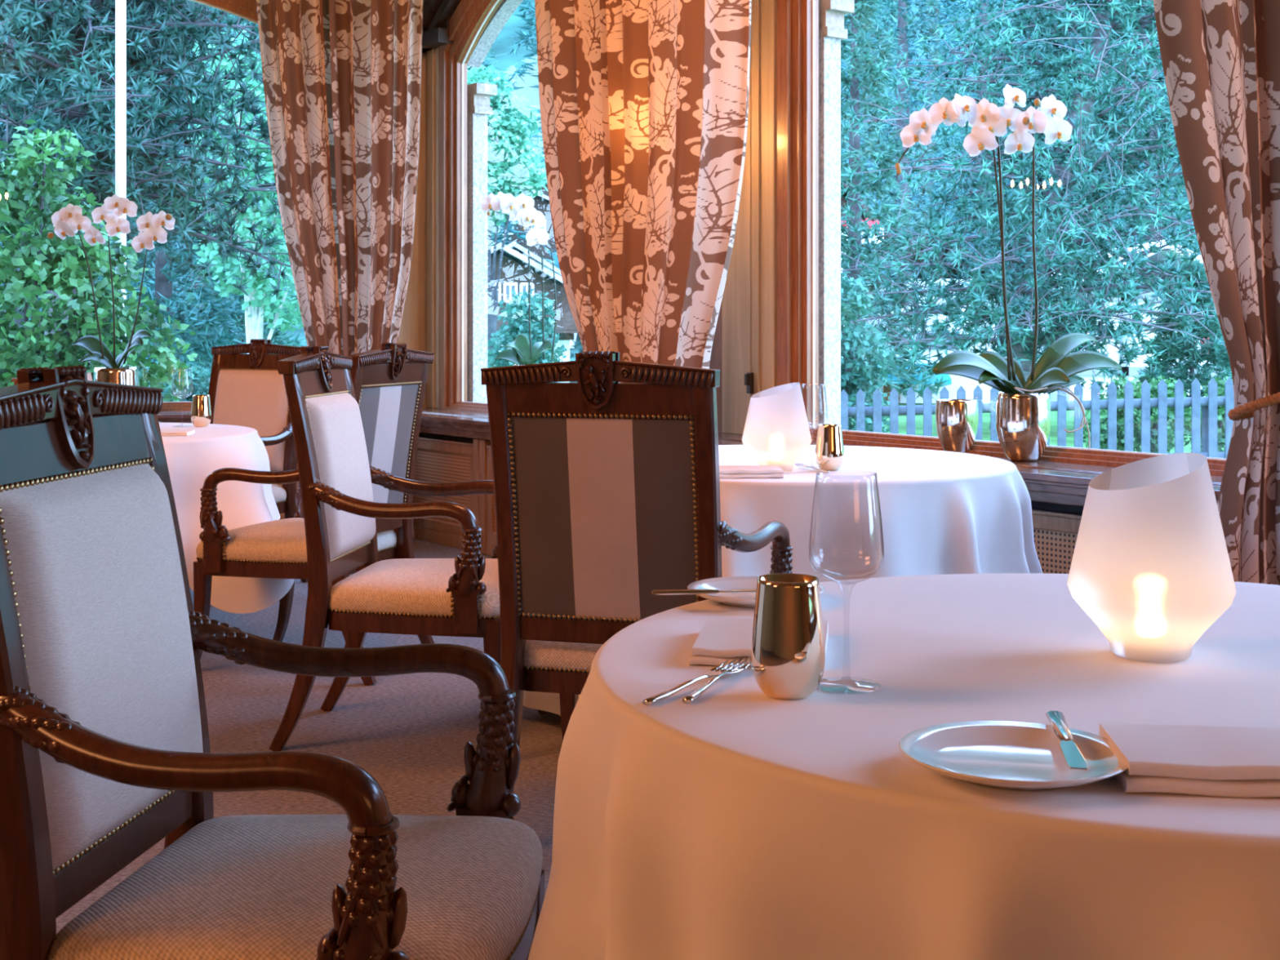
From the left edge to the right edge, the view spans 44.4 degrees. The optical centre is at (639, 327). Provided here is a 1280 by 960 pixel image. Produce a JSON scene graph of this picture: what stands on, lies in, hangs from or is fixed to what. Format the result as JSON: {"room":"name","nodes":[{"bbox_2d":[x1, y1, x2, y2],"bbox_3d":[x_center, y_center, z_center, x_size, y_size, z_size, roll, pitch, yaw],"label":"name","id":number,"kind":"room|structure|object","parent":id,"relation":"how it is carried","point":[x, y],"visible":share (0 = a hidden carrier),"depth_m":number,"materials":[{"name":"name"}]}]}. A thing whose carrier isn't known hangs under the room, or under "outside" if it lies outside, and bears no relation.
{"room":"restaurant","nodes":[
{"label":"restaurant","id":0,"kind":"room"},
{"bbox_2d":[55,538,562,933],"bbox_3d":[-1.151,1.170,2.570,14.380,0.060,13.741,0,0,0],"label":"floor","id":1,"kind":"structure","parent":0,"point":[411,732],"depth_m":4.46,"materials":[{"name":"carpet"}]},
{"bbox_2d":[208,338,307,582],"bbox_3d":[-1.839,0.598,6.844,0.651,1.098,0.680,0,0,25],"label":"armchair","id":2,"kind":"object","parent":1,"relation":"on","point":[246,390],"visible":0.34,"depth_m":7.01,"materials":[{"name":"fabric"}]},
{"bbox_2d":[213,369,288,471],"bbox_3d":[-1.752,0.411,7.030,0.414,0.447,0.098,0,0,25],"label":"cushion","id":3,"kind":"object","parent":2,"relation":"on","point":[256,399],"depth_m":7.00,"materials":[{"name":"fabric"}]},
{"bbox_2d":[271,484,286,502],"bbox_3d":[-1.869,0.716,6.782,0.585,0.105,0.528,0,0,25],"label":"seat cushion","id":4,"kind":"object","parent":2,"relation":"on","point":[279,493],"depth_m":6.85,"materials":[{"name":"fabric"}]},
{"bbox_2d":[0,365,544,959],"bbox_3d":[-0.474,0.598,1.991,0.680,1.098,0.651,0,0,7],"label":"armchair","id":5,"kind":"object","parent":1,"relation":"on","point":[106,756],"visible":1,"depth_m":1.90,"materials":[{"name":"brown wood"}]},
{"bbox_2d":[0,463,203,870],"bbox_3d":[-0.677,0.411,2.018,0.098,0.447,0.414,0,0,7],"label":"cushion","id":6,"kind":"object","parent":5,"relation":"on","point":[105,636],"depth_m":1.94,"materials":[{"name":"fabric"}]},
{"bbox_2d":[48,814,542,959],"bbox_3d":[-0.405,0.716,1.982,0.528,0.105,0.585,0,0,7],"label":"seat cushion","id":7,"kind":"object","parent":5,"relation":"on","point":[251,886],"depth_m":1.89,"materials":[{"name":"fabric"}]},
{"bbox_2d":[193,342,434,685],"bbox_3d":[-1.094,0.598,5.329,0.680,1.098,0.651,0,0,19],"label":"armchair","id":8,"kind":"object","parent":1,"relation":"on","point":[389,382],"visible":0.59,"depth_m":5.16,"materials":[{"name":"brown wood"}]},
{"bbox_2d":[195,517,396,563],"bbox_3d":[-1.159,0.716,5.352,0.528,0.105,0.585,0,0,19],"label":"seat cushion","id":9,"kind":"object","parent":8,"relation":"on","point":[282,540],"depth_m":5.12,"materials":[{"name":"fabric"}]},
{"bbox_2d":[268,345,548,751],"bbox_3d":[-0.637,0.598,4.421,0.680,1.098,0.651,0,0,6],"label":"armchair","id":10,"kind":"object","parent":1,"relation":"on","point":[456,597],"visible":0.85,"depth_m":4.21,"materials":[{"name":"brown wood"}]},
{"bbox_2d":[305,392,376,559],"bbox_3d":[-0.841,0.411,4.444,0.098,0.447,0.414,0,0,6],"label":"cushion","id":11,"kind":"object","parent":10,"relation":"on","point":[334,419],"depth_m":4.36,"materials":[{"name":"fabric"}]},
{"bbox_2d":[328,558,499,617],"bbox_3d":[-0.568,0.716,4.414,0.528,0.105,0.585,0,0,6],"label":"seat cushion","id":12,"kind":"object","parent":10,"relation":"on","point":[399,588],"depth_m":4.18,"materials":[{"name":"fabric"}]},
{"bbox_2d":[412,431,479,549],"bbox_3d":[-0.991,0.840,8.347,0.235,0.600,0.915,0,0,-36],"label":"radiator cover","id":13,"kind":"object","parent":1,"relation":"on","point":[440,458],"visible":0.27,"depth_m":8.22,"materials":[{"name":"brown wood"}]},
{"bbox_2d":[479,439,497,555],"bbox_3d":[-0.400,0.840,7.540,0.235,0.600,1.075,0,0,-36],"label":"radiator cover","id":14,"kind":"object","parent":1,"relation":"on","point":[486,501],"visible":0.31,"depth_m":7.86,"materials":[{"name":"brown wood"}]},
{"bbox_2d":[480,351,793,817],"bbox_3d":[-0.010,0.598,3.630,0.651,1.098,0.680,0,0,16],"label":"armchair","id":15,"kind":"object","parent":1,"relation":"on","point":[606,491],"visible":0.75,"depth_m":3.39,"materials":[{"name":"brown wood"}]},
{"bbox_2d":[524,640,603,671],"bbox_3d":[0.010,0.716,3.696,0.585,0.105,0.528,0,0,16],"label":"seat cushion","id":16,"kind":"object","parent":15,"relation":"on","point":[539,655],"depth_m":3.48,"materials":[{"name":"fabric"}]},
{"bbox_2d":[1031,501,1084,573],"bbox_3d":[1.411,0.840,5.068,0.235,0.600,0.945,0,0,-36],"label":"radiator cover","id":17,"kind":"object","parent":1,"relation":"on","point":[1055,526],"visible":0.03,"depth_m":5.02,"materials":[{"name":"brown wood"}]},
{"bbox_3d":[-2.090,0.768,5.850,1.266,0.743,1.266,0,0,0],"label":"round table","id":18,"kind":"object","parent":1,"relation":"on","visible":0},
{"bbox_2d":[159,422,294,613],"bbox_3d":[-2.026,0.695,5.893,1.580,0.610,1.376,0,0,0],"label":"tablecloth","id":19,"kind":"object","parent":18,"relation":"on","point":[190,459],"visible":0.39,"depth_m":5.52,"materials":[{"name":"white fabric"}]},
{"bbox_2d":[160,429,195,435],"bbox_3d":[-1.750,0.383,5.718,0.220,0.016,0.153,0,0,-5],"label":"folded napkin","id":20,"kind":"object","parent":19,"relation":"on","point":[171,432],"visible":0.46,"depth_m":5.67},
{"bbox_2d":[191,395,211,426],"bbox_3d":[-1.735,0.328,6.200,0.079,0.124,0.079,0,0,0],"label":"tumbler","id":21,"kind":"object","parent":19,"relation":"on","point":[201,410],"visible":1,"depth_m":6.17,"materials":[{"name":"gold mirror"}]},
{"bbox_2d":[418,53,429,408],"bbox_3d":[-4.695,-0.660,8.295,7.280,3.600,0.030,0,0,-14],"label":"wall","id":22,"kind":"structure","parent":0,"point":[423,118],"depth_m":9.13,"materials":[{"name":"brown wood"}]},
{"bbox_2d":[157,410,191,422],"bbox_3d":[-4.692,0.506,8.033,6.960,0.098,0.480,0,0,-14],"label":"windowsill","id":23,"kind":"structure","parent":22,"relation":"attached to","point":[164,416],"depth_m":8.36,"materials":[{"name":"brown wood"}]},
{"bbox_2d":[47,194,175,386],"bbox_3d":[-2.783,-0.123,8.314,0.656,1.164,0.312,0,0,0],"label":"potted orchid","id":24,"kind":"object","parent":23,"relation":"on","point":[69,219],"visible":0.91,"depth_m":8.24,"materials":[{"name":"white plant"}]},
{"bbox_2d":[160,0,257,410],"bbox_3d":[-3.339,-0.415,8.685,4.180,3.710,0.295,0,0,-14],"label":"window","id":25,"kind":"structure","parent":22,"relation":"in","point":[245,9],"depth_m":8.83,"materials":[{"name":"brown wood"}]},
{"bbox_2d":[397,48,438,408],"bbox_3d":[-1.299,-0.570,9.043,0.453,2.060,0.157,0,0,12],"label":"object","id":26,"kind":"structure","parent":22,"relation":"attached to","point":[409,328],"depth_m":9.02,"materials":[{"name":"brown wood"}]},
{"bbox_3d":[2.305,-0.660,4.359,7.203,3.600,9.820,0,0,0],"label":"wall","id":27,"kind":"structure","parent":0,"visible":0},
{"bbox_2d":[256,0,422,537],"bbox_3d":[-1.589,-0.470,8.273,0.905,3.180,0.257,0,0,0],"label":"curtain","id":28,"kind":"object","parent":27,"relation":"hanging from","point":[342,78],"visible":0.6,"depth_m":8.31,"materials":[{"name":"brown fabric"}]},
{"bbox_2d":[422,0,453,53],"bbox_3d":[-0.362,-2.005,7.837,0.387,0.810,3.417,0,0,-40],"label":"beam","id":29,"kind":"structure","parent":27,"relation":"attached to","point":[433,38],"depth_m":8.82,"materials":[{"name":"brown wood"}]},
{"bbox_2d":[422,0,461,31],"bbox_3d":[-0.943,-2.022,7.410,8.254,0.775,2.723,0,0,27],"label":"trim","id":30,"kind":"structure","parent":27,"relation":"attached to","point":[435,12],"depth_m":8.81,"materials":[{"name":"brown wood"}]},
{"bbox_2d":[438,0,523,413],"bbox_3d":[-0.437,-0.390,8.192,0.295,3.660,2.515,0,0,-36],"label":"window","id":31,"kind":"structure","parent":27,"relation":"in","point":[474,25],"depth_m":8.87,"materials":[{"name":"brown wood"}]},
{"bbox_2d":[480,191,556,365],"bbox_3d":[-0.665,-0.144,8.617,0.417,1.206,0.249,0,0,0],"label":"potted orchid","id":32,"kind":"object","parent":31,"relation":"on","point":[521,208],"visible":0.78,"depth_m":8.57,"materials":[{"name":"white plant"}]},
{"bbox_2d":[534,0,751,383],"bbox_3d":[-0.084,-0.470,6.558,0.245,3.180,1.432,0,0,-37],"label":"curtain","id":33,"kind":"object","parent":27,"relation":"hanging from","point":[644,104],"visible":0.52,"depth_m":6.43,"materials":[{"name":"brown fabric"}]},
{"bbox_2d":[709,302,721,432],"bbox_3d":[0.329,-0.560,6.990,0.050,2.040,0.190,0,0,-36],"label":"trim","id":34,"kind":"structure","parent":27,"relation":"attached to","point":[716,353],"depth_m":6.92,"materials":[{"name":"brown wood"}]},
{"bbox_2d":[744,372,753,393],"bbox_3d":[0.464,0.235,6.698,0.037,0.090,0.028,0,0,-36],"label":"light switch","id":35,"kind":"object","parent":27,"relation":"in","point":[748,376],"depth_m":6.69,"materials":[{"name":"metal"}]},
{"bbox_2d":[721,0,777,434],"bbox_3d":[0.486,-0.560,6.745,0.085,2.040,0.370,0,0,-36],"label":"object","id":36,"kind":"structure","parent":27,"relation":"attached to","point":[749,297],"depth_m":6.69,"materials":[{"name":"brown wood"}]},
{"bbox_2d":[419,408,1222,506],"bbox_3d":[2.151,0.506,4.138,0.480,0.098,11.775,0,0,-36],"label":"windowsill","id":37,"kind":"structure","parent":27,"relation":"attached to","point":[1047,482],"depth_m":5.18,"materials":[{"name":"brown wood"}]},
{"bbox_2d":[935,399,978,453],"bbox_3d":[1.160,0.361,5.743,0.156,0.195,0.156,0,0,0],"label":"vase","id":38,"kind":"object","parent":37,"relation":"on","point":[957,420],"visible":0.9,"depth_m":5.68,"materials":[{"name":"gold metal"}]},
{"bbox_2d":[895,84,1121,461],"bbox_3d":[1.271,-0.192,5.472,0.779,1.303,0.319,0,0,0],"label":"potted orchid","id":39,"kind":"object","parent":37,"relation":"on","point":[1023,407],"visible":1,"depth_m":5.40,"materials":[{"name":"plant"}]},
{"bbox_2d":[777,0,1226,475],"bbox_3d":[1.448,-0.390,5.618,0.295,3.660,3.075,0,0,-36],"label":"window","id":40,"kind":"structure","parent":27,"relation":"in","point":[810,33],"depth_m":6.51,"materials":[{"name":"brown wood"}]},
{"bbox_2d":[1153,0,1279,585],"bbox_3d":[1.691,-0.470,4.119,0.237,3.180,0.853,0,0,-44],"label":"curtain","id":41,"kind":"object","parent":27,"relation":"hanging from","point":[1220,59],"visible":0.79,"depth_m":4.25,"materials":[{"name":"brown fabric"}]},
{"label":"outside","id":42,"kind":"structure","parent":0,"visible":0},
{"bbox_2d":[851,403,1224,453],"bbox_3d":[6.000,1.415,8.662,248.000,0.050,70.677,0,0,0],"label":"lawn","id":43,"kind":"structure","parent":42,"point":[1069,414],"depth_m":21.76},
{"bbox_2d":[0,7,150,372],"bbox_3d":[-13.469,-5.657,33.934,6.089,14.194,6.335,0,0,0],"label":"spruce tree","id":44,"kind":"object","parent":43,"relation":"on","point":[15,321],"visible":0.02,"depth_m":33.81,"materials":[{"name":"green plant"}]},
{"bbox_2d":[0,119,197,401],"bbox_3d":[-4.423,-0.055,11.312,2.363,2.917,1.583,0,0,10],"label":"leafy bush","id":45,"kind":"object","parent":43,"relation":"on","point":[65,273],"visible":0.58,"depth_m":11.24,"materials":[{"name":"green plant"}]},
{"bbox_2d":[115,0,126,342],"bbox_3d":[-3.974,-3.420,12.000,0.220,9.620,0.220,0,0,0],"label":"flagpole","id":46,"kind":"object","parent":43,"relation":"on","point":[120,5],"visible":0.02,"depth_m":11.97,"materials":[{"name":"metal"}]},
{"bbox_2d":[30,6,231,377],"bbox_3d":[-13.329,-5.162,41.937,6.074,13.204,6.197,0,0,-5],"label":"spruce tree","id":47,"kind":"object","parent":43,"relation":"on","point":[149,277],"visible":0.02,"depth_m":41.83,"materials":[{"name":"green plant"}]},
{"bbox_2d":[0,0,297,366],"bbox_3d":[-5.543,-3.756,15.587,5.393,10.302,5.445,0,0,13],"label":"pine tree","id":48,"kind":"object","parent":43,"relation":"on","point":[73,77],"visible":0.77,"depth_m":15.14,"materials":[{"name":"green plant"}]},
{"bbox_2d":[132,360,211,401],"bbox_3d":[-4.240,0.912,14.478,1.752,1.209,1.163,0,0,0],"label":"shrub","id":49,"kind":"object","parent":43,"relation":"on","point":[199,387],"visible":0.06,"depth_m":14.32,"materials":[{"name":"green plant"}]},
{"bbox_2d":[94,0,269,391],"bbox_3d":[-7.671,-3.168,24.995,3.659,9.236,3.990,0,0,37],"label":"spruce tree","id":50,"kind":"object","parent":43,"relation":"on","point":[217,321],"visible":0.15,"depth_m":24.48,"materials":[{"name":"green plant"}]},
{"bbox_2d":[160,360,210,401],"bbox_3d":[-3.710,0.880,14.517,1.809,1.241,1.158,0,0,0],"label":"shrub","id":51,"kind":"object","parent":43,"relation":"on","point":[204,384],"visible":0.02,"depth_m":14.32,"materials":[{"name":"green plant"}]},
{"bbox_2d":[126,9,293,377],"bbox_3d":[-10.563,-4.652,37.900,5.309,12.183,5.297,0,0,0],"label":"spruce tree","id":52,"kind":"object","parent":43,"relation":"on","point":[180,293],"visible":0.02,"depth_m":37.62,"materials":[{"name":"green plant"}]},
{"bbox_2d":[166,29,303,354],"bbox_3d":[-5.653,-1.493,22.991,2.696,5.778,2.024,0,0,8],"label":"leafy tree","id":53,"kind":"object","parent":43,"relation":"on","point":[254,322],"visible":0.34,"depth_m":22.75,"materials":[{"name":"green plant"}]},
{"bbox_2d":[173,160,306,385],"bbox_3d":[-7.865,-1.079,31.026,3.440,5.384,3.217,0,0,0],"label":"spruce tree","id":54,"kind":"object","parent":43,"relation":"on","point":[281,339],"visible":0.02,"depth_m":30.60,"materials":[{"name":"green plant"}]},
{"bbox_2d":[466,64,548,365],"bbox_3d":[-2.748,-1.852,30.052,2.167,6.489,1.677,0,0,-7],"label":"leafy tree","id":55,"kind":"object","parent":43,"relation":"on","point":[508,137],"visible":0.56,"depth_m":29.73,"materials":[{"name":"green plant"}]},
{"bbox_2d":[487,288,568,368],"bbox_3d":[-1.252,0.481,17.000,1.054,1.819,1.050,0,0,-8],"label":"shrub","id":56,"kind":"object","parent":43,"relation":"on","point":[520,323],"visible":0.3,"depth_m":16.88,"materials":[{"name":"green plant"}]},
{"bbox_2d":[491,242,577,382],"bbox_3d":[-3.623,-0.180,39.921,4.600,3.740,5.160,0,0,-7],"label":"chalet","id":57,"kind":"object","parent":43,"relation":"on","point":[514,267],"visible":0.28,"depth_m":38.05,"materials":[{"name":"wood"}]},
{"bbox_2d":[840,271,894,433],"bbox_3d":[2.114,0.394,16.010,1.067,1.994,1.022,0,0,14],"label":"shrub","id":58,"kind":"object","parent":43,"relation":"on","point":[865,345],"visible":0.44,"depth_m":15.82,"materials":[{"name":"green plant"}]},
{"bbox_2d":[840,182,896,272],"bbox_3d":[4.459,-1.085,37.875,2.900,4.950,5.250,0,0,0],"label":"chalet","id":59,"kind":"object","parent":43,"relation":"on","point":[843,200],"visible":0.07,"depth_m":35.50,"materials":[{"name":"brown wood"}]},
{"bbox_2d":[840,0,951,406],"bbox_3d":[3.855,-3.157,27.951,3.457,9.194,3.400,0,0,0],"label":"spruce tree","id":60,"kind":"object","parent":43,"relation":"on","point":[855,147],"visible":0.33,"depth_m":27.63,"materials":[{"name":"green plant"}]},
{"bbox_2d":[840,233,996,403],"bbox_3d":[5.401,-0.160,30.793,3.200,3.200,5.215,0,0,0],"label":"house","id":61,"kind":"structure","parent":43,"relation":"on","point":[969,384],"depth_m":29.00,"materials":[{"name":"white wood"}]},
{"bbox_2d":[840,0,999,354],"bbox_3d":[6.931,-6.167,41.836,5.903,15.215,6.125,0,0,15],"label":"spruce tree","id":62,"kind":"object","parent":43,"relation":"on","point":[901,33],"visible":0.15,"depth_m":41.73,"materials":[{"name":"green plant"}]},
{"bbox_2d":[840,0,1231,429],"bbox_3d":[5.835,-3.696,20.952,7.750,10.232,7.412,0,0,0],"label":"pine tree","id":63,"kind":"object","parent":43,"relation":"on","point":[1057,222],"visible":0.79,"depth_m":20.33,"materials":[{"name":"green plant"}]},
{"bbox_2d":[840,377,1234,458],"bbox_3d":[3.506,0.887,13.024,4.402,1.005,0.172,0,0,0],"label":"picket fence","id":64,"kind":"object","parent":43,"relation":"on","point":[1209,404],"visible":0.41,"depth_m":12.94,"materials":[{"name":"wood"}]},
{"bbox_2d":[1072,375,1151,450],"bbox_3d":[4.520,0.924,15.000,0.743,0.933,0.710,0,0,0],"label":"shrub","id":65,"kind":"object","parent":43,"relation":"on","point":[1103,413],"visible":0.3,"depth_m":14.88,"materials":[{"name":"green plant"}]},
{"bbox_2d":[997,240,1231,401],"bbox_3d":[9.286,-0.085,30.000,4.200,2.950,4.800,0,0,0],"label":"house","id":66,"kind":"structure","parent":43,"relation":"on","point":[1131,371],"depth_m":28.00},
{"bbox_2d":[1054,7,1200,292],"bbox_3d":[13.118,-6.162,39.979,6.625,15.205,6.626,0,0,21],"label":"spruce tree","id":67,"kind":"object","parent":43,"relation":"on","point":[1154,71],"visible":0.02,"depth_m":39.82,"materials":[{"name":"green plant"}]},
{"bbox_2d":[1120,374,1191,453],"bbox_3d":[4.898,0.920,15.018,0.691,0.941,0.722,0,0,0],"label":"shrub","id":68,"kind":"object","parent":43,"relation":"on","point":[1171,386],"visible":0.36,"depth_m":14.88,"materials":[{"name":"green plant"}]},
{"bbox_2d":[1117,260,1232,432],"bbox_3d":[7.781,0.323,22.002,2.447,2.674,2.432,0,0,0],"label":"spruce tree","id":69,"kind":"object","parent":43,"relation":"on","point":[1179,351],"visible":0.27,"depth_m":21.68,"materials":[{"name":"green plant"}]},
{"bbox_2d":[1183,376,1232,452],"bbox_3d":[5.518,0.925,15.003,0.734,0.932,0.684,0,0,-42],"label":"shrub","id":70,"kind":"object","parent":43,"relation":"on","point":[1220,384],"visible":0.14,"depth_m":14.94,"materials":[{"name":"green plant"}]},
{"bbox_3d":[0.602,0.768,1.845,1.296,0.743,1.296,0,0,0],"label":"round table","id":71,"kind":"object","parent":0,"visible":0},
{"bbox_2d":[527,573,1279,959],"bbox_3d":[0.598,0.746,1.840,1.621,0.712,1.590,0,0,0],"label":"tablecloth","id":72,"kind":"object","parent":71,"relation":"on","point":[736,821],"visible":0.75,"depth_m":1.47,"materials":[{"name":"white fabric"}]},
{"bbox_2d":[642,659,743,705],"bbox_3d":[0.058,0.383,1.699,0.023,0.012,0.194,0,0,32],"label":"fork","id":73,"kind":"object","parent":72,"relation":"on","point":[714,672],"visible":1,"depth_m":1.69,"materials":[{"name":"metal"}]},
{"bbox_2d":[681,656,751,703],"bbox_3d":[0.085,0.383,1.713,0.023,0.012,0.194,0,0,22],"label":"fork","id":74,"kind":"object","parent":72,"relation":"on","point":[697,693],"visible":0.98,"depth_m":1.69,"materials":[{"name":"metal"}]},
{"bbox_2d":[687,576,825,608],"bbox_3d":[0.165,0.379,2.235,0.196,0.020,0.196,0,0,0],"label":"bread plate","id":75,"kind":"object","parent":72,"relation":"on","point":[731,583],"visible":0.41,"depth_m":2.27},
{"bbox_2d":[650,589,756,595],"bbox_3d":[0.104,0.363,2.159,0.179,0.007,0.018,0,0,-6],"label":"butter knife","id":76,"kind":"object","parent":75,"relation":"on","point":[656,592],"visible":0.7,"depth_m":2.15,"materials":[{"name":"metal"}]},
{"bbox_2d":[688,617,828,666],"bbox_3d":[0.148,0.380,1.898,0.155,0.022,0.205,0,0,8],"label":"folded napkin","id":77,"kind":"object","parent":72,"relation":"on","point":[720,640],"visible":0.48,"depth_m":1.85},
{"bbox_2d":[751,573,825,699],"bbox_3d":[0.157,0.328,1.665,0.079,0.124,0.079,0,0,0],"label":"tumbler","id":78,"kind":"object","parent":72,"relation":"on","point":[788,646],"visible":1,"depth_m":1.64,"materials":[{"name":"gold mirror"}]},
{"bbox_2d":[808,471,884,692],"bbox_3d":[0.224,0.274,1.705,0.081,0.232,0.081,0,0,19],"label":"wine glass","id":79,"kind":"object","parent":72,"relation":"on","point":[821,688],"visible":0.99,"depth_m":1.70,"materials":[{"name":"clear glass"}]},
{"bbox_2d":[808,471,884,585],"bbox_3d":[0.224,0.218,1.705,0.081,0.122,0.081,0,0,0],"label":"bowl","id":80,"kind":"object","parent":79,"relation":"on","point":[816,472],"depth_m":1.70,"materials":[{"name":"clear glass"}]},
{"bbox_2d":[898,720,1128,791],"bbox_3d":[0.328,0.379,1.375,0.200,0.020,0.200,0,0,0],"label":"bread plate","id":81,"kind":"object","parent":72,"relation":"on","point":[1010,755],"visible":0.9,"depth_m":1.40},
{"bbox_2d":[1045,711,1088,770],"bbox_3d":[0.377,0.364,1.389,0.018,0.007,0.179,0,1,8],"label":"butter knife","id":82,"kind":"object","parent":81,"relation":"on","point":[1073,758],"visible":1,"depth_m":1.37,"materials":[{"name":"metal"}]},
{"bbox_2d":[1066,452,1235,662],"bbox_3d":[0.607,0.270,1.865,0.191,0.239,0.191,0,0,-14],"label":"candle lantern","id":83,"kind":"object","parent":72,"relation":"on","point":[1151,568],"visible":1,"depth_m":1.80,"materials":[{"name":"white glass"}]},
{"bbox_2d":[1099,723,1279,797],"bbox_3d":[0.558,0.377,1.363,0.290,0.028,0.141,0,0,6],"label":"folded napkin","id":84,"kind":"object","parent":72,"relation":"on","point":[1215,761],"visible":0.97,"depth_m":1.33,"materials":[{"name":"fabric"}]},
{"bbox_3d":[0.440,0.768,4.610,1.276,0.743,1.276,0,0,0],"label":"round table","id":85,"kind":"object","parent":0,"visible":0},
{"bbox_2d":[522,444,1042,715],"bbox_3d":[0.444,0.746,4.614,1.524,0.712,1.565,0,0,-17],"label":"tablecloth","id":86,"kind":"object","parent":85,"relation":"on","point":[942,512],"visible":0.28,"depth_m":4.03,"materials":[{"name":"white fabric"}]},
{"bbox_2d":[719,465,783,478],"bbox_3d":[0.270,0.379,4.127,0.200,0.024,0.135,0,0,-2],"label":"folded napkin","id":87,"kind":"object","parent":86,"relation":"on","point":[733,471],"visible":0.84,"depth_m":4.07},
{"bbox_2d":[742,382,811,471],"bbox_3d":[0.375,0.270,4.300,0.191,0.239,0.191,0,0,-17],"label":"candle lantern","id":88,"kind":"object","parent":86,"relation":"on","point":[776,430],"visible":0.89,"depth_m":4.23,"materials":[{"name":"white glass"}]},
{"bbox_2d":[815,424,844,471],"bbox_3d":[0.520,0.328,4.300,0.079,0.124,0.079,0,0,0],"label":"tumbler","id":89,"kind":"object","parent":86,"relation":"on","point":[829,449],"visible":0.99,"depth_m":4.27,"materials":[{"name":"gold mirror"}]},
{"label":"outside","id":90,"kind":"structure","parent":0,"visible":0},
{"bbox_2d":[0,0,1199,382],"bbox_3d":[10.000,-50.579,130.000,260.000,103.938,180.000,0,0,0],"label":"hillside","id":91,"kind":"structure","parent":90,"point":[530,87],"depth_m":92.71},
{"bbox_2d":[481,47,511,196],"bbox_3d":[-8.167,-10.081,73.215,6.771,14.865,7.325,0,0,-32],"label":"conifer","id":92,"kind":"object","parent":91,"relation":"on","point":[489,58],"visible":0.02,"depth_m":72.82,"materials":[{"name":"green plant"}]},
{"bbox_2d":[466,57,528,257],"bbox_3d":[-7.227,-6.764,65.825,5.541,10.426,5.602,0,0,-6],"label":"conifer","id":93,"kind":"object","parent":91,"relation":"on","point":[522,236],"visible":0.03,"depth_m":66.02,"materials":[{"name":"plant"}]},
{"bbox_2d":[505,0,538,85],"bbox_3d":[-4.694,-20.075,90.632,7.301,13.738,7.381,0,0,-4],"label":"conifer","id":94,"kind":"object","parent":91,"relation":"on","point":[524,37],"visible":0.23,"depth_m":89.86,"materials":[{"name":"plant"}]},
{"bbox_2d":[487,190,557,262],"bbox_3d":[-5.000,-4.503,70.000,6.000,3.250,5.000,0,0,0],"label":"house","id":95,"kind":"structure","parent":91,"relation":"on","point":[541,203],"depth_m":68.00,"materials":[{"name":"grey stone"}]},
{"bbox_2d":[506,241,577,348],"bbox_3d":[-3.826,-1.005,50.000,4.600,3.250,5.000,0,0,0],"label":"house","id":96,"kind":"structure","parent":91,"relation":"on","point":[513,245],"depth_m":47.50,"materials":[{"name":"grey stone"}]},
{"bbox_2d":[862,0,938,165],"bbox_3d":[13.061,-13.100,81.805,5.440,10.794,5.517,0,0,-13],"label":"conifer","id":97,"kind":"object","parent":91,"relation":"on","point":[895,14],"visible":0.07,"depth_m":81.68,"materials":[{"name":"green plant"}]},
{"bbox_2d":[860,13,956,279],"bbox_3d":[8.680,-5.080,52.510,5.408,11.172,5.522,0,0,-41],"label":"conifer","id":98,"kind":"object","parent":91,"relation":"on","point":[911,57],"visible":0.09,"depth_m":52.44,"materials":[{"name":"green plant"}]},
{"bbox_2d":[886,0,972,100],"bbox_3d":[16.384,-17.873,89.023,6.551,11.545,6.713,0,0,-42],"label":"conifer","id":99,"kind":"object","parent":91,"relation":"on","point":[912,1],"visible":0.06,"depth_m":88.51,"materials":[{"name":"green plant"}]},
{"bbox_2d":[910,93,975,252],"bbox_3d":[12.499,-5.752,64.401,4.717,8.111,4.602,0,0,-2],"label":"conifer","id":100,"kind":"object","parent":91,"relation":"on","point":[930,181],"visible":0.02,"depth_m":63.98,"materials":[{"name":"green plant"}]},
{"bbox_2d":[893,0,1012,246],"bbox_3d":[13.927,-9.212,71.391,6.346,12.841,6.215,0,0,44],"label":"conifer","id":101,"kind":"object","parent":91,"relation":"on","point":[946,15],"visible":0.06,"depth_m":70.98,"materials":[{"name":"green plant"}]},
{"bbox_2d":[950,0,1025,206],"bbox_3d":[17.208,-11.457,77.397,7.575,14.418,7.132,0,0,2],"label":"conifer","id":102,"kind":"object","parent":91,"relation":"on","point":[991,1],"visible":0.02,"depth_m":77.07,"materials":[{"name":"green plant"}]},
{"bbox_2d":[910,0,1079,333],"bbox_3d":[10.274,-7.227,46.824,6.666,16.205,6.785,0,0,0],"label":"spruce tree","id":103,"kind":"object","parent":91,"relation":"on","point":[982,11],"visible":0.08,"depth_m":46.84,"materials":[{"name":"green plant"}]},
{"bbox_2d":[1041,0,1140,243],"bbox_3d":[20.027,-9.523,70.680,7.043,14.550,7.191,0,0,-24],"label":"conifer","id":104,"kind":"object","parent":91,"relation":"on","point":[1067,41],"visible":0.02,"depth_m":70.20,"materials":[{"name":"green plant"}]},
{"bbox_2d":[1080,62,1191,290],"bbox_3d":[16.459,-4.436,53.327,5.226,9.834,5.283,0,0,-9],"label":"conifer","id":105,"kind":"object","parent":91,"relation":"on","point":[1171,229],"visible":0.02,"depth_m":53.17,"materials":[{"name":"green plant"}]},
{"bbox_2d":[1114,53,1199,284],"bbox_3d":[20.648,-5.887,61.256,4.742,10.120,4.960,0,0,15],"label":"conifer","id":106,"kind":"object","parent":91,"relation":"on","point":[1171,131],"visible":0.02,"depth_m":60.48,"materials":[{"name":"green plant"}]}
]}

